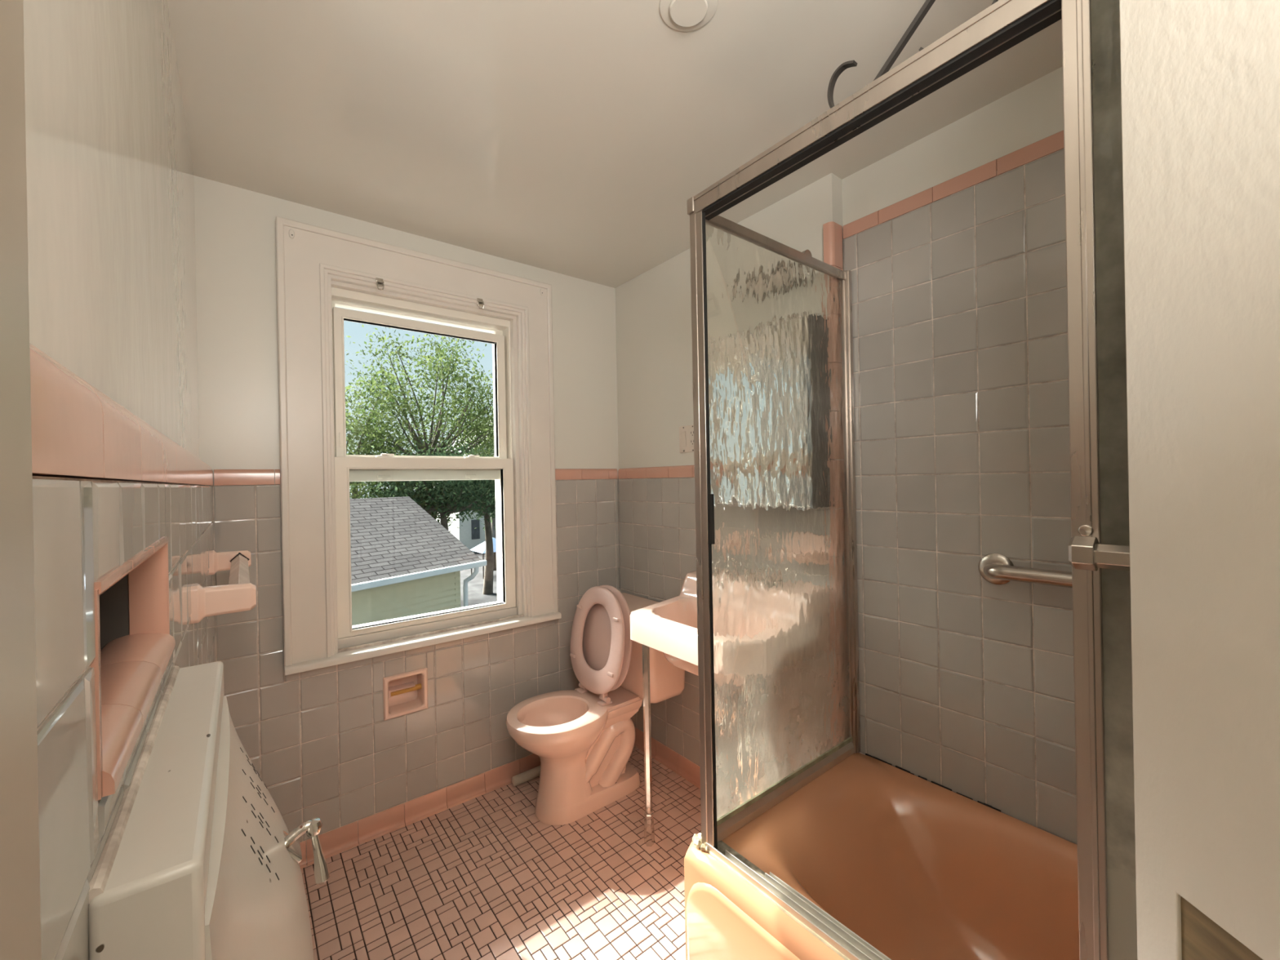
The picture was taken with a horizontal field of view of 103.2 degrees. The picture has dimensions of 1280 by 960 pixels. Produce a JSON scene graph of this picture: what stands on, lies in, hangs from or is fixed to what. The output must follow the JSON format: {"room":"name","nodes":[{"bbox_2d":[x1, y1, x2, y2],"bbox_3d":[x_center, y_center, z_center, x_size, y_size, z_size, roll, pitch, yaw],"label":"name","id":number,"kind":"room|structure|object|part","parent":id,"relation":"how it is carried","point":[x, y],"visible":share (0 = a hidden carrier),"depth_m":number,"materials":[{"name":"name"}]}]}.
{"room":"bathroom","nodes":[
{"label":"bathroom","id":0,"kind":"room"},
{"bbox_2d":[22,0,216,959],"bbox_3d":[-0.834,0.194,0.794,0.201,2.265,1.983,-1,0,-38],"label":"wall","id":1,"kind":"structure","parent":0,"point":[117,469],"depth_m":0.40,"materials":[{"name":"paint"}]},
{"bbox_2d":[0,0,41,959],"bbox_3d":[-0.200,0.169,0.082,0.118,2.230,0.104,-1,0,-38],"label":"trim","id":2,"kind":"structure","parent":1,"relation":"attached to","point":[20,861],"depth_m":0.14,"materials":[{"name":"paint"}]},
{"bbox_2d":[90,536,175,799],"bbox_3d":[-0.468,0.128,0.408,0.112,0.130,0.365,-1,0,-38],"label":"wall niche","id":3,"kind":"object","parent":1,"relation":"in","point":[135,646],"visible":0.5,"depth_m":0.47,"materials":[{"name":"tile"}]},
{"bbox_2d":[88,661,329,959],"bbox_3d":[-0.372,0.574,0.483,0.136,0.706,0.443,-1,0,-38],"label":"laundry hamper","id":4,"kind":"object","parent":1,"relation":"attached to","point":[198,860],"visible":1,"depth_m":0.37,"materials":[{"name":"metal"}]},
{"bbox_3d":[-0.363,0.586,0.490,0.081,0.633,0.427,-1,0,-38],"label":"door","id":5,"kind":"part","parent":4,"relation":"part of","materials":[{"name":"metal"}]},
{"bbox_3d":[-0.359,0.370,0.514,0.025,0.029,0.034,-1,0,-38],"label":"handle","id":6,"kind":"part","parent":4,"relation":"part of","materials":[{"name":"silver metal"}]},
{"bbox_3d":[-0.342,0.384,0.519,0.040,0.060,0.028,-1,0,-38],"label":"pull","id":7,"kind":"part","parent":4,"relation":"part of","materials":[{"name":"silver metal"}]},
{"bbox_2d":[190,549,256,623],"bbox_3d":[-0.904,0.210,1.113,0.088,0.062,0.641,-1,0,-38],"label":"towel bar","id":8,"kind":"object","parent":1,"relation":"attached to","point":[240,594],"visible":0.98,"depth_m":0.88,"materials":[{"name":"pink ceramic"}]},
{"bbox_3d":[-0.888,0.210,1.125,0.034,0.034,0.574,-1,0,-38],"label":"rod","id":9,"kind":"part","parent":8,"relation":"part of","materials":[{"name":"pink ceramic"}]},
{"bbox_2d":[194,175,620,863],"bbox_3d":[-0.714,0.191,2.129,1.739,2.265,0.171,-1,0,-38],"label":"wall","id":10,"kind":"structure","parent":0,"point":[320,741],"depth_m":1.77,"materials":[{"name":"white paint"}]},
{"bbox_2d":[382,667,427,720],"bbox_3d":[-0.887,0.795,1.910,0.154,0.156,0.068,-1,0,-38],"label":"toilet paper holder","id":11,"kind":"object","parent":10,"relation":"in","point":[405,693],"visible":1,"depth_m":1.91,"materials":[{"name":"pink ceramic"}]},
{"bbox_2d":[275,216,561,675],"bbox_3d":[-0.823,-0.118,2.018,1.004,1.484,0.218,-1,0,-38],"label":"window","id":12,"kind":"structure","parent":10,"relation":"in","point":[319,271],"depth_m":1.88,"materials":[{"name":"paint"}]},
{"bbox_2d":[288,229,294,239],"bbox_3d":[-1.146,-0.810,1.669,0.016,0.033,0.006,-1,0,-38],"label":"curtain bracket","id":13,"kind":"object","parent":12,"relation":"attached to","point":[291,234],"visible":1,"depth_m":1.67,"materials":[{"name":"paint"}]},
{"bbox_2d":[375,277,384,290],"bbox_3d":[-0.932,-0.702,1.818,0.028,0.046,0.017,-1,0,-38],"label":"clip","id":14,"kind":"object","parent":12,"relation":"attached to","point":[378,281],"visible":1,"depth_m":1.82,"materials":[{"name":"silver metal"}]},
{"bbox_3d":[-0.936,-0.713,1.824,0.024,0.024,0.002,-1,0,-38],"label":"plate","id":15,"kind":"part","parent":14,"relation":"part of","materials":[{"name":"silver metal"}]},
{"bbox_3d":[-0.852,-0.313,2.036,0.648,0.631,0.036,-1,0,-38],"label":"sash frame","id":16,"kind":"part","parent":12,"relation":"part of","materials":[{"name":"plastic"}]},
{"bbox_3d":[-0.854,-0.052,2.048,0.677,1.276,0.112,-1,0,-38],"label":"vinyl frame","id":17,"kind":"part","parent":12,"relation":"part of","materials":[{"name":"white plastic"}]},
{"bbox_3d":[-0.809,0.608,2.019,1.004,0.032,0.218,-1,0,-38],"label":"sill","id":18,"kind":"part","parent":12,"relation":"part of","materials":[{"name":"paint"}]},
{"bbox_3d":[-0.818,0.235,2.009,0.674,0.644,0.036,-1,0,-38],"label":"sash frame","id":19,"kind":"part","parent":12,"relation":"part of","materials":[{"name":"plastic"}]},
{"bbox_3d":[-0.795,-0.068,1.984,0.766,1.342,0.086,-1,0,-38],"label":"stop moulding","id":20,"kind":"part","parent":12,"relation":"part of","materials":[{"name":"paint"}]},
{"bbox_2d":[476,297,484,309],"bbox_3d":[-0.643,-0.711,2.046,0.028,0.046,0.017,-1,0,-38],"label":"clip","id":21,"kind":"object","parent":12,"relation":"attached to","point":[479,301],"visible":1,"depth_m":2.04,"materials":[{"name":"silver metal"}]},
{"bbox_3d":[-0.647,-0.722,2.051,0.024,0.024,0.002,-1,0,-38],"label":"plate","id":22,"kind":"part","parent":21,"relation":"part of","materials":[{"name":"silver metal"}]},
{"bbox_2d":[539,288,543,295],"bbox_3d":[-0.431,-0.827,2.230,0.016,0.033,0.006,-1,0,-38],"label":"curtain bracket","id":23,"kind":"object","parent":12,"relation":"attached to","point":[541,291],"visible":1,"depth_m":2.23,"materials":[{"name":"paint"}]},
{"bbox_2d":[298,753,540,869],"bbox_3d":[-0.658,1.234,2.049,1.459,0.078,0.026,-1,0,-38],"label":"baseboard","id":24,"kind":"structure","parent":10,"relation":"attached to","point":[345,837],"depth_m":1.90,"materials":[{"name":"pink tile"}]},
{"bbox_2d":[300,746,701,959],"bbox_3d":[-0.133,1.323,0.825,2.471,0.121,2.973,-1,0,-38],"label":"floor","id":25,"kind":"structure","parent":0,"point":[481,877],"depth_m":1.59,"materials":[{"name":"tile"}]},
{"bbox_2d":[511,765,540,786],"bbox_3d":[-0.412,1.249,2.194,0.292,0.037,0.038,-1,0,-39],"label":"tube","id":26,"kind":"object","parent":25,"relation":"on","point":[533,773],"visible":0.45,"depth_m":2.12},
{"bbox_2d":[506,585,684,825],"bbox_3d":[-0.203,0.852,2.054,0.697,0.824,0.484,-1,0,-38],"label":"toilet","id":27,"kind":"object","parent":25,"relation":"on","point":[583,738],"visible":0.99,"depth_m":1.99,"materials":[{"name":"pink ceramic"}]},
{"bbox_3d":[-0.255,1.072,1.998,0.539,0.386,0.350,-1,0,-38],"label":"bowl","id":28,"kind":"part","parent":27,"relation":"part of","materials":[{"name":"pink ceramic"}]},
{"bbox_3d":[-0.177,0.644,2.064,0.086,0.410,0.372,-1,0,-38],"label":"seat","id":29,"kind":"part","parent":27,"relation":"part of","materials":[{"name":"plastic"}]},
{"bbox_3d":[-0.150,0.643,2.086,0.084,0.408,0.376,-1,0,-38],"label":"lid","id":30,"kind":"part","parent":27,"relation":"part of","materials":[{"name":"plastic"}]},
{"bbox_3d":[-0.026,0.557,2.197,0.234,0.032,0.484,-1,0,-38],"label":"tank lid","id":31,"kind":"part","parent":27,"relation":"part of","materials":[{"name":"pink ceramic"}]},
{"bbox_3d":[-0.019,0.731,2.200,0.212,0.316,0.456,-1,0,-38],"label":"tank","id":32,"kind":"part","parent":27,"relation":"part of","materials":[{"name":"pink ceramic"}]},
{"bbox_2d":[630,570,697,846],"bbox_3d":[0.282,0.775,1.684,0.412,0.961,0.523,-1,0,-38],"label":"sink","id":33,"kind":"object","parent":25,"relation":"on","point":[668,626],"visible":0.27,"depth_m":1.75,"materials":[{"name":"pink ceramic"}]},
{"bbox_3d":[0.025,0.847,1.757,0.024,0.625,0.024,-1,0,-38],"label":"leg","id":34,"kind":"part","parent":33,"relation":"part of","materials":[{"name":"silver metal"}]},
{"bbox_2d":[630,570,697,675],"bbox_3d":[0.277,0.476,1.684,0.412,0.269,0.523,-1,0,-38],"label":"basin","id":35,"kind":"object","parent":33,"relation":"in","point":[668,626],"depth_m":1.68,"materials":[{"name":"pink ceramic"}]},
{"bbox_2d":[684,752,1079,959],"bbox_3d":[0.840,1.040,0.828,0.721,0.408,1.521,-1,0,-38],"label":"bathtub","id":36,"kind":"object","parent":25,"relation":"on","point":[915,867],"visible":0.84,"depth_m":1.24,"materials":[{"name":"pink ceramic"}]},
{"bbox_3d":[0.566,1.069,0.606,0.014,0.362,1.478,-1,0,-38],"label":"apron panel","id":37,"kind":"part","parent":36,"relation":"part of","materials":[{"name":"pink ceramic"}]},
{"bbox_2d":[687,0,1137,959],"bbox_3d":[0.825,0.027,0.808,0.737,1.647,1.485,-1,0,-38],"label":"shower enclosure","id":38,"kind":"object","parent":36,"relation":"on","point":[771,320],"visible":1,"depth_m":1.19,"materials":[{"name":"metal"}]},
{"bbox_3d":[0.152,0.106,1.192,0.026,1.514,0.040,-1,0,-38],"label":"corner post","id":39,"kind":"part","parent":38,"relation":"part of","materials":[{"name":"metal"}]},
{"bbox_3d":[0.390,-0.633,1.400,0.627,0.026,0.020,-1,0,-38],"label":"rail","id":40,"kind":"part","parent":38,"relation":"part of","materials":[{"name":"metal"}]},
{"bbox_3d":[0.402,0.100,1.398,0.629,1.452,0.004,-1,0,-38],"label":"return pane","id":41,"kind":"part","parent":38,"relation":"part of","materials":[{"name":"clear glass"}]},
{"bbox_3d":[0.418,0.838,1.400,0.627,0.040,0.020,-1,0,-38],"label":"rail","id":42,"kind":"part","parent":38,"relation":"part of","materials":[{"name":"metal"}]},
{"bbox_3d":[0.801,0.096,0.363,0.016,1.486,0.763,-1,0,-38],"label":"stile frame","id":43,"kind":"part","parent":38,"relation":"part of","materials":[{"name":"metal"}]},
{"bbox_3d":[0.804,0.094,0.362,0.003,1.442,0.717,-1,0,-38],"label":"sliding pane","id":44,"kind":"part","parent":38,"relation":"part of","materials":[{"name":"clear glass"}]},
{"bbox_2d":[1119,0,1279,959],"bbox_3d":[0.509,0.236,0.110,0.036,2.010,0.800,-1,0,0],"label":"door","id":45,"kind":"structure","parent":25,"relation":"on","point":[1200,79],"depth_m":0.44,"materials":[{"name":"paint"}]},
{"bbox_2d":[167,0,1062,288],"bbox_3d":[-0.177,-1.005,0.825,2.471,0.133,2.973,-1,0,-38],"label":"ceiling","id":46,"kind":"structure","parent":0,"point":[572,138],"depth_m":1.28,"materials":[{"name":"white paint"}]},
{"bbox_2d":[614,173,843,766],"bbox_3d":[0.303,0.172,2.142,0.202,2.265,1.269,-1,0,-38],"label":"wall","id":47,"kind":"structure","parent":0,"point":[657,508],"depth_m":2.23,"materials":[{"name":"white paint"}]},
{"bbox_2d":[634,727,700,789],"bbox_3d":[0.256,1.216,2.066,0.026,0.078,1.098,-1,0,-38],"label":"baseboard","id":48,"kind":"structure","parent":47,"relation":"attached to","point":[676,762],"depth_m":2.21,"materials":[{"name":"pink tile"}]},
{"bbox_2d":[679,424,693,453],"bbox_3d":[0.203,-0.172,2.116,0.014,0.112,0.116,-1,0,-38],"label":"switch plate","id":49,"kind":"object","parent":47,"relation":"attached to","point":[686,433],"visible":0.75,"depth_m":2.12,"materials":[{"name":"beige plastic"}]},
{"bbox_2d":[689,429,693,446],"bbox_3d":[0.218,-0.173,2.095,0.004,0.070,0.036,-1,0,-38],"label":"outlet","id":50,"kind":"object","parent":49,"relation":"attached to","point":[691,431],"depth_m":2.10,"materials":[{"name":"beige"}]},
{"bbox_2d":[841,66,1077,844],"bbox_3d":[1.222,0.154,1.071,0.201,2.265,1.617,-1,0,-38],"label":"wall","id":51,"kind":"structure","parent":0,"point":[954,242],"depth_m":1.35,"materials":[{"name":"grey tile"}]},
{"bbox_2d":[977,553,1072,587],"bbox_3d":[1.088,0.225,1.018,0.081,0.080,0.741,-1,0,-38],"label":"grab bar","id":52,"kind":"object","parent":51,"relation":"attached to","point":[994,568],"visible":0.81,"depth_m":1.21,"materials":[{"name":"metal"}]},
{"bbox_3d":[1.086,0.223,1.017,0.077,0.039,0.698,-1,0,-38],"label":"rail","id":53,"kind":"part","parent":52,"relation":"part of","materials":[{"name":"metal"}]},
{"label":"outside","id":54,"kind":"structure","parent":0,"visible":0},
{"bbox_2d":[460,551,497,607],"bbox_3d":[-34.157,5.005,51.646,130.000,0.200,116.467,-1,0,-38],"label":"ground","id":55,"kind":"structure","parent":54,"point":[475,586],"depth_m":20.58,"materials":[{"name":"concrete"}]},
{"bbox_2d":[344,359,457,498],"bbox_3d":[-10.383,0.016,18.864,5.925,8.899,5.676,-1,0,-38],"label":"tree","id":56,"kind":"object","parent":55,"relation":"on","point":[362,402],"visible":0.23,"depth_m":18.43,"materials":[{"name":"green plant"}]},
{"bbox_2d":[346,440,475,531],"bbox_3d":[-8.621,1.526,17.154,7.484,5.835,4.670,-1,0,-38],"label":"tree","id":57,"kind":"object","parent":55,"relation":"on","point":[359,483],"visible":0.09,"depth_m":16.67,"materials":[{"name":"green plant"}]},
{"bbox_2d":[349,496,486,626],"bbox_3d":[-8.454,2.454,9.780,5.720,3.933,9.050,-1,0,32],"label":"house","id":58,"kind":"structure","parent":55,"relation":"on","point":[405,562],"depth_m":11.27,"materials":[{"name":"grey"}]},
{"bbox_2d":[344,324,493,518],"bbox_3d":[-7.940,-0.982,19.207,7.663,10.799,7.682,-1,0,-11],"label":"tree","id":59,"kind":"object","parent":55,"relation":"on","point":[482,411],"visible":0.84,"depth_m":18.43,"materials":[{"name":"green plant"}]},
{"bbox_2d":[351,432,495,530],"bbox_3d":[-6.962,1.373,17.529,5.143,6.063,5.032,-1,0,-3],"label":"tree","id":60,"kind":"object","parent":55,"relation":"on","point":[444,511],"visible":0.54,"depth_m":17.00,"materials":[{"name":"green plant"}]},
{"bbox_2d":[431,441,495,594],"bbox_3d":[-6.061,1.457,19.499,4.930,5.860,5.167,-1,0,-38],"label":"tree","id":61,"kind":"object","parent":55,"relation":"on","point":[488,574],"visible":0.09,"depth_m":19.42,"materials":[{"name":"green plant"}]},
{"bbox_2d":[433,420,494,552],"bbox_3d":[-10.181,0.075,35.882,8.450,8.750,7.800,-1,0,-38],"label":"house","id":62,"kind":"structure","parent":55,"relation":"on","point":[471,537],"depth_m":31.26,"materials":[{"name":"white"}]},
{"bbox_2d":[439,398,496,570],"bbox_3d":[-7.352,0.168,24.641,5.664,8.482,5.947,-1,0,-15],"label":"tree","id":63,"kind":"object","parent":55,"relation":"on","point":[494,533],"visible":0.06,"depth_m":24.69,"materials":[{"name":"green plant"}]},
{"bbox_2d":[470,537,496,578],"bbox_3d":[-6.833,3.538,23.579,1.600,1.700,1.600,-1,0,-38],"label":"canopy","id":64,"kind":"object","parent":55,"relation":"on","point":[481,548],"visible":0.3,"depth_m":23.13,"materials":[{"name":"fabric"}]}
]}

